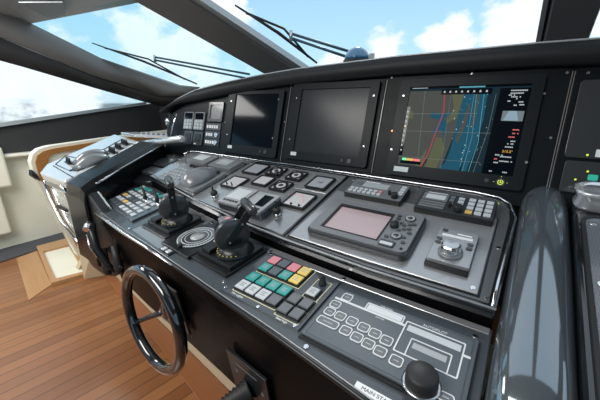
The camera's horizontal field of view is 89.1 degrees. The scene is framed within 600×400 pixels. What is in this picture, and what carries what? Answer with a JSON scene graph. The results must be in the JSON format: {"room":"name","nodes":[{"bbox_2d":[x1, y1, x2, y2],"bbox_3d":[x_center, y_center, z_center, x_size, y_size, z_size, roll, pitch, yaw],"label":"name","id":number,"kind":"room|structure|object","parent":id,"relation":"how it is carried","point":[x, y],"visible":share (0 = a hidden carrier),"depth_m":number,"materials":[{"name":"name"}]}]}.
{"room":"control cabin","nodes":[
{"label":"control cabin","id":0,"kind":"room"},
{"bbox_2d":[0,0,136,23],"bbox_3d":[-1.112,-0.960,-0.288,5.820,0.675,3.920,12,21,34],"label":"ceiling","id":1,"kind":"structure","parent":0,"point":[12,8],"depth_m":2.41,"materials":[{"name":"grey"}]},
{"bbox_2d":[19,1,65,18],"bbox_3d":[-1.913,-1.428,2.281,0.263,0.018,0.590,-11,20,-31],"label":"ceiling panel","id":2,"kind":"object","parent":1,"relation":"attached to","point":[49,9],"visible":1,"depth_m":2.24,"materials":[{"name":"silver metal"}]},
{"bbox_2d":[0,104,161,248],"bbox_3d":[-3.219,-0.431,2.104,0.080,2.200,4.900,12,21,34],"label":"wall","id":3,"kind":"structure","parent":0,"point":[25,137],"depth_m":3.04,"materials":[{"name":"grey paint"}]},
{"bbox_2d":[0,147,30,234],"bbox_3d":[-2.648,-0.112,2.872,0.140,0.790,3.000,12,21,34],"label":"trim","id":4,"kind":"structure","parent":3,"relation":"attached to","point":[5,180],"depth_m":2.76,"materials":[{"name":"beige"}]},
{"bbox_2d":[0,102,146,126],"bbox_3d":[-3.199,-0.410,2.076,0.050,0.515,4.470,12,21,34],"label":"trim","id":5,"kind":"structure","parent":3,"relation":"in","point":[8,123],"depth_m":3.08,"materials":[{"name":"silver metal"}]},
{"bbox_2d":[0,13,199,95],"bbox_3d":[-2.820,-0.976,1.567,0.934,0.759,4.800,12,21,34],"label":"pillar","id":6,"kind":"structure","parent":0,"point":[28,35],"depth_m":3.05,"materials":[{"name":"black plastic"}]},
{"bbox_2d":[3,38,112,81],"bbox_3d":[-2.220,-1.348,3.000,1.517,0.585,0.165,-16,23,-40],"label":"bead","id":7,"kind":"object","parent":6,"relation":"attached to","point":[3,38],"visible":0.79,"depth_m":2.84,"materials":[{"name":"black rubber"}]},
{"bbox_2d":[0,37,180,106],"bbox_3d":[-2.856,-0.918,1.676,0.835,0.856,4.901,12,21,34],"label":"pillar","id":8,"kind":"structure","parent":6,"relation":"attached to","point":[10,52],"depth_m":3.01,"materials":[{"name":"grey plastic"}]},
{"bbox_2d":[134,0,293,73],"bbox_3d":[-1.162,-1.377,1.730,2.652,1.242,0.496,-7,19,-20],"label":"pillar","id":9,"kind":"structure","parent":0,"point":[187,14],"depth_m":2.08,"materials":[{"name":"black plastic"}]},
{"bbox_2d":[0,251,497,399],"bbox_3d":[-0.826,1.155,0.794,5.820,0.040,4.900,12,21,34],"label":"floor","id":10,"kind":"structure","parent":0,"point":[73,340],"depth_m":1.73,"materials":[{"name":"brown wood"}]},
{"bbox_2d":[0,232,64,262],"bbox_3d":[-2.892,0.599,2.472,0.400,0.012,1.750,12,21,34],"label":"carpet","id":11,"kind":"object","parent":10,"relation":"on","point":[15,251],"visible":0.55,"depth_m":2.89,"materials":[{"name":"grey carpet"}]},
{"bbox_2d":[16,251,50,299],"bbox_3d":[-2.195,0.592,2.508,0.942,0.004,0.147,16,24,42],"label":"board","id":12,"kind":"object","parent":10,"relation":"on","point":[35,278],"visible":1,"depth_m":2.47,"materials":[{"name":"brown wood"}]},
{"bbox_2d":[36,238,83,285],"bbox_3d":[-2.110,0.489,2.678,0.245,0.100,0.933,-17,24,-42],"label":"well","id":13,"kind":"object","parent":10,"relation":"on","point":[61,265],"visible":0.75,"depth_m":2.64,"materials":[{"name":"brown wood"}]},
{"bbox_2d":[75,235,102,278],"bbox_3d":[-1.526,0.317,2.523,0.420,0.520,0.535,12,21,34],"label":"pedestal","id":14,"kind":"object","parent":10,"relation":"on","point":[89,271],"visible":0.07,"depth_m":2.39,"materials":[{"name":"beige wood"}]},
{"bbox_2d":[27,130,166,257],"bbox_3d":[-1.721,-0.089,2.915,0.105,1.060,1.260,12,21,34],"label":"base cabinet","id":15,"kind":"object","parent":10,"relation":"on","point":[38,158],"visible":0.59,"depth_m":2.45,"materials":[{"name":"beige"}]},
{"bbox_2d":[103,275,228,399],"bbox_3d":[-0.492,0.900,1.530,3.026,0.004,0.129,15,23,40],"label":"board","id":16,"kind":"object","parent":10,"relation":"on","point":[199,379],"visible":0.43,"depth_m":1.64,"materials":[{"name":"brown wood"}]},
{"bbox_2d":[66,37,599,399],"bbox_3d":[0.113,0.083,1.624,3.400,1.506,1.836,12,21,34],"label":"console","id":17,"kind":"object","parent":10,"relation":"on","point":[294,368],"depth_m":0.99,"materials":[{"name":"black paint"}]},
{"bbox_2d":[40,134,138,243],"bbox_3d":[-1.379,-0.069,2.160,0.960,0.675,0.693,12,21,34],"label":"pod","id":18,"kind":"object","parent":17,"relation":"on","point":[57,174],"visible":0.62,"depth_m":1.82,"materials":[{"name":"grey paint"}]},
{"bbox_2d":[64,156,71,164],"bbox_3d":[-1.459,-0.251,1.922,0.116,0.041,0.032,16,24,41],"label":"lever","id":19,"kind":"object","parent":18,"relation":"on","point":[68,161],"visible":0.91,"depth_m":1.90,"materials":[{"name":"black plastic"}]},
{"bbox_2d":[70,153,109,170],"bbox_3d":[-1.252,-0.232,1.825,0.104,0.081,0.206,9,20,27],"label":"lever cover","id":20,"kind":"object","parent":18,"relation":"on","point":[88,161],"visible":0.97,"depth_m":1.79,"materials":[{"name":"grey metal"}]},
{"bbox_2d":[70,149,109,164],"bbox_3d":[-1.336,-0.278,1.938,0.104,0.081,0.206,9,20,27],"label":"lever cover","id":21,"kind":"object","parent":18,"relation":"on","point":[92,151],"visible":0.67,"depth_m":1.91,"materials":[{"name":"grey metal"}]},
{"bbox_2d":[107,146,117,153],"bbox_3d":[-1.248,-0.333,2.024,0.140,0.042,0.032,16,24,41],"label":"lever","id":22,"kind":"object","parent":18,"relation":"on","point":[111,150],"visible":0.95,"depth_m":2.01,"materials":[{"name":"black plastic"}]},
{"bbox_2d":[113,142,123,149],"bbox_3d":[-1.256,-0.374,2.107,0.140,0.042,0.032,16,24,41],"label":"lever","id":23,"kind":"object","parent":18,"relation":"on","point":[117,145],"visible":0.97,"depth_m":2.08,"materials":[{"name":"black plastic"}]},
{"bbox_2d":[119,139,130,145],"bbox_3d":[-1.262,-0.417,2.192,0.140,0.042,0.032,16,24,41],"label":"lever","id":24,"kind":"object","parent":18,"relation":"on","point":[123,141],"visible":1,"depth_m":2.17,"materials":[{"name":"black plastic"}]},
{"bbox_2d":[121,132,167,137],"bbox_3d":[-1.156,-0.490,2.284,0.604,0.034,0.134,10,20,30],"label":"tray","id":25,"kind":"object","parent":18,"relation":"on","point":[132,134],"visible":0.78,"depth_m":2.23,"materials":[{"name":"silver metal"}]},
{"bbox_2d":[82,221,116,272],"bbox_3d":[-1.002,0.232,1.499,0.339,0.271,0.082,12,21,34],"label":"handle","id":26,"kind":"object","parent":17,"relation":"attached to","point":[90,227],"visible":0.86,"depth_m":1.46,"materials":[{"name":"black plastic"}]},
{"bbox_2d":[101,248,111,275],"bbox_3d":[-0.948,0.304,1.489,0.042,0.136,0.090,-12,21,-34],"label":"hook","id":27,"kind":"object","parent":17,"relation":"attached to","point":[106,271],"visible":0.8,"depth_m":1.48,"materials":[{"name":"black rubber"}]},
{"bbox_2d":[111,245,123,273],"bbox_3d":[-0.835,0.276,1.395,0.042,0.136,0.090,-12,21,-34],"label":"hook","id":28,"kind":"object","parent":17,"relation":"attached to","point":[118,265],"visible":0.99,"depth_m":1.39,"materials":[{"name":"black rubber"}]},
{"bbox_2d":[107,185,162,222],"bbox_3d":[-0.815,0.002,1.555,0.464,0.048,0.238,16,24,42],"label":"alarm keypad","id":29,"kind":"object","parent":17,"relation":"on","point":[131,204],"visible":0.86,"depth_m":1.51,"materials":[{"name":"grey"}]},
{"bbox_2d":[140,186,148,201],"bbox_3d":[-0.772,-0.026,1.525,0.036,0.086,0.052,-14,22,-38],"label":"lever","id":30,"kind":"object","parent":29,"relation":"on","point":[145,197],"visible":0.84,"depth_m":1.51,"materials":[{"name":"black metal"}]},
{"bbox_2d":[152,189,159,205],"bbox_3d":[-0.688,-0.010,1.473,0.036,0.086,0.052,-14,22,-38],"label":"lever","id":31,"kind":"object","parent":29,"relation":"on","point":[157,200],"visible":0.73,"depth_m":1.46,"materials":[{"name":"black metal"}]},
{"bbox_2d":[121,264,187,375],"bbox_3d":[-0.477,0.396,1.068,0.391,0.391,0.140,13,22,36],"label":"steering wheel","id":32,"kind":"object","parent":17,"relation":"attached to","point":[169,310],"visible":1,"depth_m":1.00,"materials":[{"name":"black paint"}]},
{"bbox_2d":[159,246,174,255],"bbox_3d":[-0.472,0.180,1.082,0.068,0.013,0.028,15,23,39],"label":"rocker switch","id":33,"kind":"object","parent":17,"relation":"on","point":[164,250],"visible":1,"depth_m":1.07,"materials":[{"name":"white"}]},
{"bbox_2d":[165,113,177,136],"bbox_3d":[-0.860,-0.487,2.046,0.114,0.185,0.027,8,19,25],"label":"clip","id":34,"kind":"object","parent":17,"relation":"attached to","point":[167,121],"visible":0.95,"depth_m":2.04,"materials":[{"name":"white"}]},
{"bbox_2d":[141,175,203,239],"bbox_3d":[-0.533,0.009,1.250,0.200,0.218,0.175,14,22,38],"label":"lever","id":35,"kind":"object","parent":17,"relation":"on","point":[174,218],"visible":1,"depth_m":1.21,"materials":[{"name":"black plastic"}]},
{"bbox_2d":[157,281,190,334],"bbox_3d":[-0.483,0.379,1.121,0.200,0.194,0.045,15,23,39],"label":"plate","id":36,"kind":"object","parent":17,"relation":"attached to","point":[174,292],"visible":0.21,"depth_m":1.05,"materials":[{"name":"black plastic"}]},
{"bbox_2d":[183,131,193,144],"bbox_3d":[-0.731,-0.408,1.998,0.090,0.086,0.030,12,21,34],"label":"switch","id":37,"kind":"object","parent":17,"relation":"attached to","point":[188,135],"visible":0.99,"depth_m":1.99,"materials":[{"name":"grey plastic"}]},
{"bbox_2d":[183,112,194,129],"bbox_3d":[-0.726,-0.519,1.994,0.098,0.110,0.040,12,21,34],"label":"keypad","id":38,"kind":"object","parent":17,"relation":"attached to","point":[189,117],"visible":1,"depth_m":1.98,"materials":[{"name":"grey plastic"}]},
{"bbox_2d":[156,163,226,194],"bbox_3d":[-0.570,-0.129,1.558,0.384,0.102,0.200,13,22,36],"label":"control panel","id":39,"kind":"object","parent":17,"relation":"on","point":[193,179],"visible":0.96,"depth_m":1.46,"materials":[{"name":"grey plastic"}]},
{"bbox_2d":[193,131,203,145],"bbox_3d":[-0.649,-0.391,1.942,0.090,0.086,0.030,12,21,34],"label":"switch","id":40,"kind":"object","parent":17,"relation":"attached to","point":[198,136],"visible":1,"depth_m":1.93,"materials":[{"name":"grey plastic"}]},
{"bbox_2d":[193,112,205,129],"bbox_3d":[-0.637,-0.499,1.933,0.098,0.110,0.040,12,21,34],"label":"keypad","id":41,"kind":"object","parent":17,"relation":"attached to","point":[199,120],"visible":1,"depth_m":1.92,"materials":[{"name":"grey plastic"}]},
{"bbox_2d":[186,153,218,166],"bbox_3d":[-0.554,-0.228,1.744,0.179,0.056,0.112,13,22,36],"label":"display","id":42,"kind":"object","parent":17,"relation":"on","point":[201,159],"visible":0.79,"depth_m":1.72,"materials":[{"name":"grey"}]},
{"bbox_2d":[204,138,219,146],"bbox_3d":[-0.544,-0.353,1.867,0.136,0.042,0.022,12,21,34],"label":"switch panel","id":43,"kind":"object","parent":17,"relation":"attached to","point":[211,142],"visible":1,"depth_m":1.86,"materials":[{"name":"grey plastic"}]},
{"bbox_2d":[205,131,219,138],"bbox_3d":[-0.537,-0.398,1.863,0.136,0.042,0.022,12,21,34],"label":"switch panel","id":44,"kind":"object","parent":17,"relation":"attached to","point":[208,134],"visible":1,"depth_m":1.86,"materials":[{"name":"grey plastic"}]},
{"bbox_2d":[206,123,221,130],"bbox_3d":[-0.529,-0.446,1.860,0.136,0.042,0.018,12,21,34],"label":"switch panel","id":45,"kind":"object","parent":17,"relation":"attached to","point":[209,126],"visible":1,"depth_m":1.85,"materials":[{"name":"grey plastic"}]},
{"bbox_2d":[210,185,217,197],"bbox_3d":[-0.376,-0.039,1.337,0.032,0.058,0.035,12,21,34],"label":"toggle switch","id":46,"kind":"object","parent":17,"relation":"on","point":[214,193],"visible":1,"depth_m":1.33,"materials":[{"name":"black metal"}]},
{"bbox_2d":[207,102,224,121],"bbox_3d":[-0.507,-0.532,1.844,0.132,0.115,0.042,12,21,34],"label":"display","id":47,"kind":"object","parent":17,"relation":"attached to","point":[216,109],"visible":1,"depth_m":1.84,"materials":[{"name":"grey plastic"}]},
{"bbox_2d":[208,157,243,173],"bbox_3d":[-0.393,-0.186,1.621,0.179,0.056,0.112,13,22,36],"label":"display","id":48,"kind":"object","parent":17,"relation":"on","point":[227,165],"visible":0.93,"depth_m":1.59,"materials":[{"name":"grey"}]},
{"bbox_2d":[191,197,266,277],"bbox_3d":[-0.241,0.101,1.008,0.203,0.198,0.177,14,22,38],"label":"lever","id":49,"kind":"object","parent":17,"relation":"on","point":[231,249],"visible":1,"depth_m":0.97,"materials":[{"name":"black plastic"}]},
{"bbox_2d":[220,175,249,189],"bbox_3d":[-0.306,-0.083,1.431,0.105,0.037,0.098,12,21,34],"label":"meter","id":50,"kind":"object","parent":17,"relation":"on","point":[235,181],"visible":0.94,"depth_m":1.42,"materials":[{"name":"black"}]},
{"bbox_2d":[218,186,257,212],"bbox_3d":[-0.248,-0.004,1.250,0.116,0.069,0.135,12,21,34],"label":"display","id":51,"kind":"object","parent":17,"relation":"on","point":[231,201],"visible":0.77,"depth_m":1.23,"materials":[{"name":"grey plastic"}]},
{"bbox_2d":[221,347,271,399],"bbox_3d":[-0.190,0.551,0.832,0.170,0.179,0.179,15,23,39],"label":"joystick","id":52,"kind":"object","parent":17,"relation":"attached to","point":[250,384],"visible":1,"depth_m":0.86,"materials":[{"name":"black plastic"}]},
{"bbox_2d":[235,364,263,396],"bbox_3d":[-0.146,0.506,0.863,0.122,0.051,0.001,14,31,38],"label":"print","id":53,"kind":"object","parent":52,"relation":"on","point":[262,394],"depth_m":0.85},
{"bbox_2d":[222,90,285,157],"bbox_3d":[-0.264,-0.420,1.670,0.410,0.338,0.105,12,21,34],"label":"monitor","id":54,"kind":"object","parent":17,"relation":"on","point":[253,118],"visible":0.98,"depth_m":1.65,"materials":[{"name":"black"}]},
{"bbox_2d":[241,163,270,175],"bbox_3d":[-0.220,-0.154,1.529,0.110,0.039,0.105,12,21,34],"label":"meter","id":55,"kind":"object","parent":17,"relation":"on","point":[255,169],"visible":1,"depth_m":1.52,"materials":[{"name":"black"}]},
{"bbox_2d":[238,192,281,220],"bbox_3d":[-0.153,0.021,1.177,0.116,0.069,0.135,12,21,34],"label":"display","id":56,"kind":"object","parent":17,"relation":"on","point":[263,202],"visible":0.75,"depth_m":1.15,"materials":[{"name":"grey plastic"}]},
{"bbox_2d":[250,175,276,187],"bbox_3d":[-0.167,-0.087,1.395,0.090,0.033,0.084,12,21,34],"label":"meter","id":57,"kind":"object","parent":17,"relation":"on","point":[264,181],"visible":1,"depth_m":1.39,"materials":[{"name":"black"}]},
{"bbox_2d":[265,166,287,176],"bbox_3d":[-0.113,-0.136,1.464,0.088,0.032,0.080,12,21,34],"label":"round gauge","id":58,"kind":"object","parent":17,"relation":"on","point":[271,172],"visible":0.93,"depth_m":1.46,"materials":[{"name":"black plastic"}]},
{"bbox_2d":[273,201,281,216],"bbox_3d":[-0.085,0.031,1.124,0.032,0.058,0.035,12,21,34],"label":"toggle switch","id":59,"kind":"object","parent":17,"relation":"on","point":[277,212],"visible":1,"depth_m":1.11,"materials":[{"name":"silver metal"}]},
{"bbox_2d":[220,252,340,331],"bbox_3d":[-0.053,0.228,0.863,0.283,0.060,0.218,13,22,35],"label":"panel","id":60,"kind":"object","parent":17,"relation":"on","point":[289,292],"visible":1,"depth_m":0.84,"materials":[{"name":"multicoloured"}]},
{"bbox_2d":[233,279,251,292],"bbox_3d":[-0.160,0.242,0.863,0.038,0.015,0.040,12,21,34],"label":"button","id":61,"kind":"object","parent":60,"relation":"attached to","point":[243,285],"depth_m":0.86,"materials":[{"name":"grey plastic"}]},
{"bbox_2d":[243,284,262,297],"bbox_3d":[-0.129,0.249,0.842,0.038,0.015,0.040,12,21,34],"label":"button","id":62,"kind":"object","parent":60,"relation":"attached to","point":[249,290],"depth_m":0.83,"materials":[{"name":"grey plastic"}]},
{"bbox_2d":[245,271,261,283],"bbox_3d":[-0.136,0.227,0.894,0.038,0.015,0.040,12,21,34],"label":"button","id":63,"kind":"object","parent":60,"relation":"attached to","point":[253,277],"depth_m":0.89,"materials":[{"name":"teal plastic"}]},
{"bbox_2d":[253,288,272,302],"bbox_3d":[-0.097,0.256,0.820,0.038,0.015,0.040,12,21,34],"label":"button","id":64,"kind":"object","parent":60,"relation":"attached to","point":[260,295],"depth_m":0.81,"materials":[{"name":"grey plastic"}]},
{"bbox_2d":[254,275,271,287],"bbox_3d":[-0.104,0.234,0.873,0.038,0.015,0.040,12,21,34],"label":"button","id":65,"kind":"object","parent":60,"relation":"attached to","point":[260,281],"depth_m":0.87,"materials":[{"name":"teal plastic"}]},
{"bbox_2d":[257,262,273,273],"bbox_3d":[-0.104,0.207,0.933,0.038,0.015,0.040,12,21,34],"label":"button","id":66,"kind":"object","parent":60,"relation":"attached to","point":[265,267],"depth_m":0.93,"materials":[{"name":"teal plastic"}]},
{"bbox_2d":[264,280,282,292],"bbox_3d":[-0.073,0.240,0.851,0.038,0.015,0.040,12,21,34],"label":"button","id":67,"kind":"object","parent":60,"relation":"attached to","point":[270,286],"depth_m":0.84,"materials":[{"name":"teal plastic"}]},
{"bbox_2d":[264,293,284,308],"bbox_3d":[-0.066,0.262,0.798,0.038,0.015,0.040,12,21,34],"label":"button","id":68,"kind":"object","parent":60,"relation":"attached to","point":[271,300],"depth_m":0.79,"materials":[{"name":"grey plastic"}]},
{"bbox_2d":[266,266,283,277],"bbox_3d":[-0.073,0.214,0.912,0.038,0.015,0.040,12,21,34],"label":"button","id":69,"kind":"object","parent":60,"relation":"attached to","point":[271,271],"depth_m":0.91,"materials":[{"name":"grey plastic"}]},
{"bbox_2d":[267,256,282,265],"bbox_3d":[-0.080,0.192,0.964,0.038,0.015,0.040,12,21,34],"label":"button","id":70,"kind":"object","parent":60,"relation":"attached to","point":[272,260],"depth_m":0.96,"materials":[{"name":"pink"}]},
{"bbox_2d":[276,259,291,269],"bbox_3d":[-0.049,0.199,0.943,0.038,0.015,0.040,12,21,34],"label":"button","id":71,"kind":"object","parent":60,"relation":"attached to","point":[281,264],"depth_m":0.94,"materials":[{"name":"grey plastic"}]},
{"bbox_2d":[275,302,294,317],"bbox_3d":[-0.037,0.274,0.767,0.035,0.015,0.038,12,21,34],"label":"button","id":72,"kind":"object","parent":60,"relation":"attached to","point":[282,309],"depth_m":0.76,"materials":[{"name":"grey plastic"}]},
{"bbox_2d":[276,270,293,282],"bbox_3d":[-0.042,0.221,0.890,0.038,0.015,0.040,12,21,34],"label":"button","id":73,"kind":"object","parent":60,"relation":"attached to","point":[282,276],"depth_m":0.88,"materials":[{"name":"teal plastic"}]},
{"bbox_2d":[275,284,294,298],"bbox_3d":[-0.042,0.247,0.829,0.038,0.015,0.040,12,21,34],"label":"button","id":74,"kind":"object","parent":60,"relation":"attached to","point":[283,291],"depth_m":0.82,"materials":[{"name":"teal plastic"}]},
{"bbox_2d":[285,293,303,306],"bbox_3d":[-0.013,0.259,0.797,0.035,0.015,0.038,12,21,34],"label":"button","id":75,"kind":"object","parent":60,"relation":"attached to","point":[291,299],"depth_m":0.79,"materials":[{"name":"grey plastic"}]},
{"bbox_2d":[286,263,302,273],"bbox_3d":[-0.017,0.206,0.921,0.038,0.015,0.040,12,21,34],"label":"button","id":76,"kind":"object","parent":60,"relation":"attached to","point":[291,268],"depth_m":0.91,"materials":[{"name":"pink"}]},
{"bbox_2d":[287,274,305,287],"bbox_3d":[-0.010,0.228,0.869,0.038,0.015,0.040,12,21,34],"label":"button","id":77,"kind":"object","parent":60,"relation":"attached to","point":[293,280],"depth_m":0.86,"materials":[{"name":"yellow plastic"}]},
{"bbox_2d":[287,307,306,323],"bbox_3d":[-0.007,0.280,0.747,0.035,0.015,0.038,12,21,34],"label":"button","id":78,"kind":"object","parent":60,"relation":"attached to","point":[295,315],"depth_m":0.74,"materials":[{"name":"grey plastic"}]},
{"bbox_2d":[296,266,313,278],"bbox_3d":[0.014,0.213,0.899,0.038,0.015,0.040,12,21,34],"label":"button","id":79,"kind":"object","parent":60,"relation":"attached to","point":[303,272],"depth_m":0.89,"materials":[{"name":"yellow plastic"}]},
{"bbox_2d":[296,297,315,312],"bbox_3d":[0.016,0.265,0.776,0.035,0.015,0.038,12,21,34],"label":"button","id":80,"kind":"object","parent":60,"relation":"attached to","point":[303,304],"depth_m":0.77,"materials":[{"name":"grey plastic"}]},
{"bbox_2d":[304,286,321,299],"bbox_3d":[0.035,0.247,0.816,0.034,0.015,0.037,12,21,34],"label":"button","id":81,"kind":"object","parent":60,"relation":"attached to","point":[310,292],"depth_m":0.81,"materials":[{"name":"grey plastic"}]},
{"bbox_2d":[268,180,293,192],"bbox_3d":[-0.082,-0.060,1.321,0.086,0.032,0.079,12,21,34],"label":"round gauge","id":82,"kind":"object","parent":17,"relation":"on","point":[281,186],"visible":1,"depth_m":1.31,"materials":[{"name":"black plastic"}]},
{"bbox_2d":[284,170,308,181],"bbox_3d":[-0.016,-0.109,1.387,0.084,0.032,0.080,12,21,34],"label":"round gauge","id":83,"kind":"object","parent":17,"relation":"on","point":[296,176],"visible":1,"depth_m":1.38,"materials":[{"name":"black plastic"}]},
{"bbox_2d":[281,191,316,210],"bbox_3d":[-0.010,0.000,1.194,0.122,0.039,0.105,12,21,34],"label":"meter","id":84,"kind":"object","parent":17,"relation":"on","point":[298,200],"visible":1,"depth_m":1.18,"materials":[{"name":"black"}]},
{"bbox_2d":[304,175,335,191],"bbox_3d":[0.085,-0.072,1.290,0.098,0.038,0.103,12,21,34],"label":"meter","id":85,"kind":"object","parent":17,"relation":"on","point":[319,183],"visible":1,"depth_m":1.28,"materials":[{"name":"black"}]},
{"bbox_2d":[284,80,380,167],"bbox_3d":[0.128,-0.353,1.401,0.444,0.357,0.110,12,21,34],"label":"monitor","id":86,"kind":"object","parent":17,"relation":"on","point":[329,122],"visible":1,"depth_m":1.38,"materials":[{"name":"black plastic"}]},
{"bbox_2d":[343,47,374,61],"bbox_3d":[0.329,-0.799,1.762,0.157,0.156,0.157,-3,18,-9],"label":"compass","id":87,"kind":"object","parent":17,"relation":"on","point":[355,53],"visible":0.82,"depth_m":1.70,"materials":[{"name":"blue glass"}]},
{"bbox_2d":[343,58,367,61],"bbox_3d":[0.328,-0.768,1.773,0.156,0.090,0.156,12,21,34],"label":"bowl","id":88,"kind":"object","parent":87,"relation":"on","point":[345,59],"depth_m":1.70,"materials":[{"name":"rubber"}]},
{"bbox_2d":[308,199,425,260],"bbox_3d":[0.206,0.079,0.964,0.324,0.078,0.201,12,21,34],"label":"radar plotter","id":89,"kind":"object","parent":17,"relation":"on","point":[382,231],"visible":1,"depth_m":0.93,"materials":[{"name":"grey plastic"}]},
{"bbox_2d":[344,179,409,206],"bbox_3d":[0.287,-0.030,1.140,0.215,0.054,0.114,12,21,34],"label":"radio","id":90,"kind":"object","parent":17,"relation":"on","point":[384,193],"visible":1,"depth_m":1.12,"materials":[{"name":"black plastic"}]},
{"bbox_2d":[159,37,599,112],"bbox_3d":[0.321,-0.498,1.372,2.987,0.245,0.315,12,21,34],"label":"hood","id":91,"kind":"object","parent":17,"relation":"attached to","point":[570,62],"depth_m":1.11,"materials":[{"name":"black metal"}]},
{"bbox_2d":[298,288,479,399],"bbox_3d":[0.185,0.299,0.662,0.339,0.049,0.198,12,21,34],"label":"autopilot","id":92,"kind":"object","parent":17,"relation":"on","point":[420,359],"visible":1,"depth_m":0.64,"materials":[{"name":"black plastic"}]},
{"bbox_2d":[424,227,478,277],"bbox_3d":[0.408,0.129,0.816,0.103,0.068,0.155,12,21,34],"label":"control knob panel","id":93,"kind":"object","parent":17,"relation":"on","point":[452,251],"visible":1,"depth_m":0.78,"materials":[{"name":"black"}]},
{"bbox_2d":[414,191,497,226],"bbox_3d":[0.497,0.023,0.981,0.225,0.055,0.116,12,21,34],"label":"radio","id":94,"kind":"object","parent":17,"relation":"on","point":[465,209],"visible":0.99,"depth_m":0.95,"materials":[{"name":"black plastic"}]},
{"bbox_2d":[386,73,546,190],"bbox_3d":[0.563,-0.252,1.101,0.456,0.365,0.112,12,21,34],"label":"monitor","id":95,"kind":"object","parent":17,"relation":"on","point":[473,130],"visible":1,"depth_m":1.08,"materials":[{"name":"black"}]},
{"bbox_2d":[480,186,599,399],"bbox_3d":[0.827,0.326,0.610,0.724,0.498,0.914,12,21,34],"label":"bolster","id":96,"kind":"object","parent":17,"relation":"attached to","point":[545,343],"visible":0.97,"depth_m":0.62,"materials":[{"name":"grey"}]},
{"bbox_2d":[572,182,599,213],"bbox_3d":[0.831,-0.005,0.843,0.120,0.076,0.092,12,21,34],"label":"cup holder","id":97,"kind":"object","parent":96,"relation":"on","point":[586,198],"visible":1,"depth_m":0.84,"materials":[{"name":"silver metal"}]},
{"bbox_2d":[559,160,599,192],"bbox_3d":[0.839,-0.070,0.915,0.086,0.095,0.031,12,21,34],"label":"control panel","id":98,"kind":"object","parent":17,"relation":"attached to","point":[574,172],"visible":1,"depth_m":0.90,"materials":[{"name":"grey plastic"}]},
{"bbox_2d":[564,80,599,159],"bbox_3d":[0.926,-0.224,0.858,0.244,0.223,0.065,12,21,34],"label":"monitor","id":99,"kind":"object","parent":17,"relation":"attached to","point":[583,141],"visible":1,"depth_m":0.91,"materials":[{"name":"grey"}]},
{"bbox_2d":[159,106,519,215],"bbox_3d":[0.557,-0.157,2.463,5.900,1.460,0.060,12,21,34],"label":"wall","id":100,"kind":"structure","parent":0,"point":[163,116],"depth_m":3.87,"materials":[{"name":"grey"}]},
{"bbox_2d":[192,0,308,67],"bbox_3d":[-0.960,-1.356,1.637,2.382,1.226,0.065,-8,19,-24],"label":"trim","id":101,"kind":"structure","parent":100,"relation":"attached to","point":[209,5],"depth_m":2.01,"materials":[{"name":"silver metal"}]},
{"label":"window","id":102,"kind":"structure","parent":100,"relation":"in","visible":0},
{"bbox_2d":[235,4,348,63],"bbox_3d":[0.005,-1.234,2.305,0.928,0.380,0.242,1,17,3],"label":"windshield wiper","id":103,"kind":"object","parent":102,"relation":"attached to","point":[290,33],"visible":0.89,"depth_m":2.27,"materials":[{"name":"black metal"}]},
{"bbox_2d":[536,0,548,41],"bbox_3d":[0.686,-0.973,0.732,0.018,1.114,1.890,12,21,34],"label":"window frame","id":104,"kind":"structure","parent":102,"relation":"attached to","point":[545,2],"depth_m":1.30,"materials":[{"name":"silver metal"}]},
{"bbox_2d":[541,0,599,40],"bbox_3d":[0.761,-0.948,0.677,0.174,1.130,1.900,12,21,34],"label":"pillar","id":105,"kind":"structure","parent":0,"point":[564,19],"depth_m":1.25,"materials":[{"name":"grey fabric"}]},
{"bbox_3d":[-1.212,-1.281,2.656,2.280,0.570,1.145,12,21,34],"label":"window","id":106,"kind":"structure","parent":0,"visible":0},
{"bbox_2d":[92,43,249,84],"bbox_3d":[-1.391,-1.536,3.401,1.993,0.457,0.324,6,18,18],"label":"windshield wiper","id":107,"kind":"object","parent":106,"relation":"attached to","point":[116,51],"visible":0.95,"depth_m":3.32,"materials":[{"name":"black metal"}]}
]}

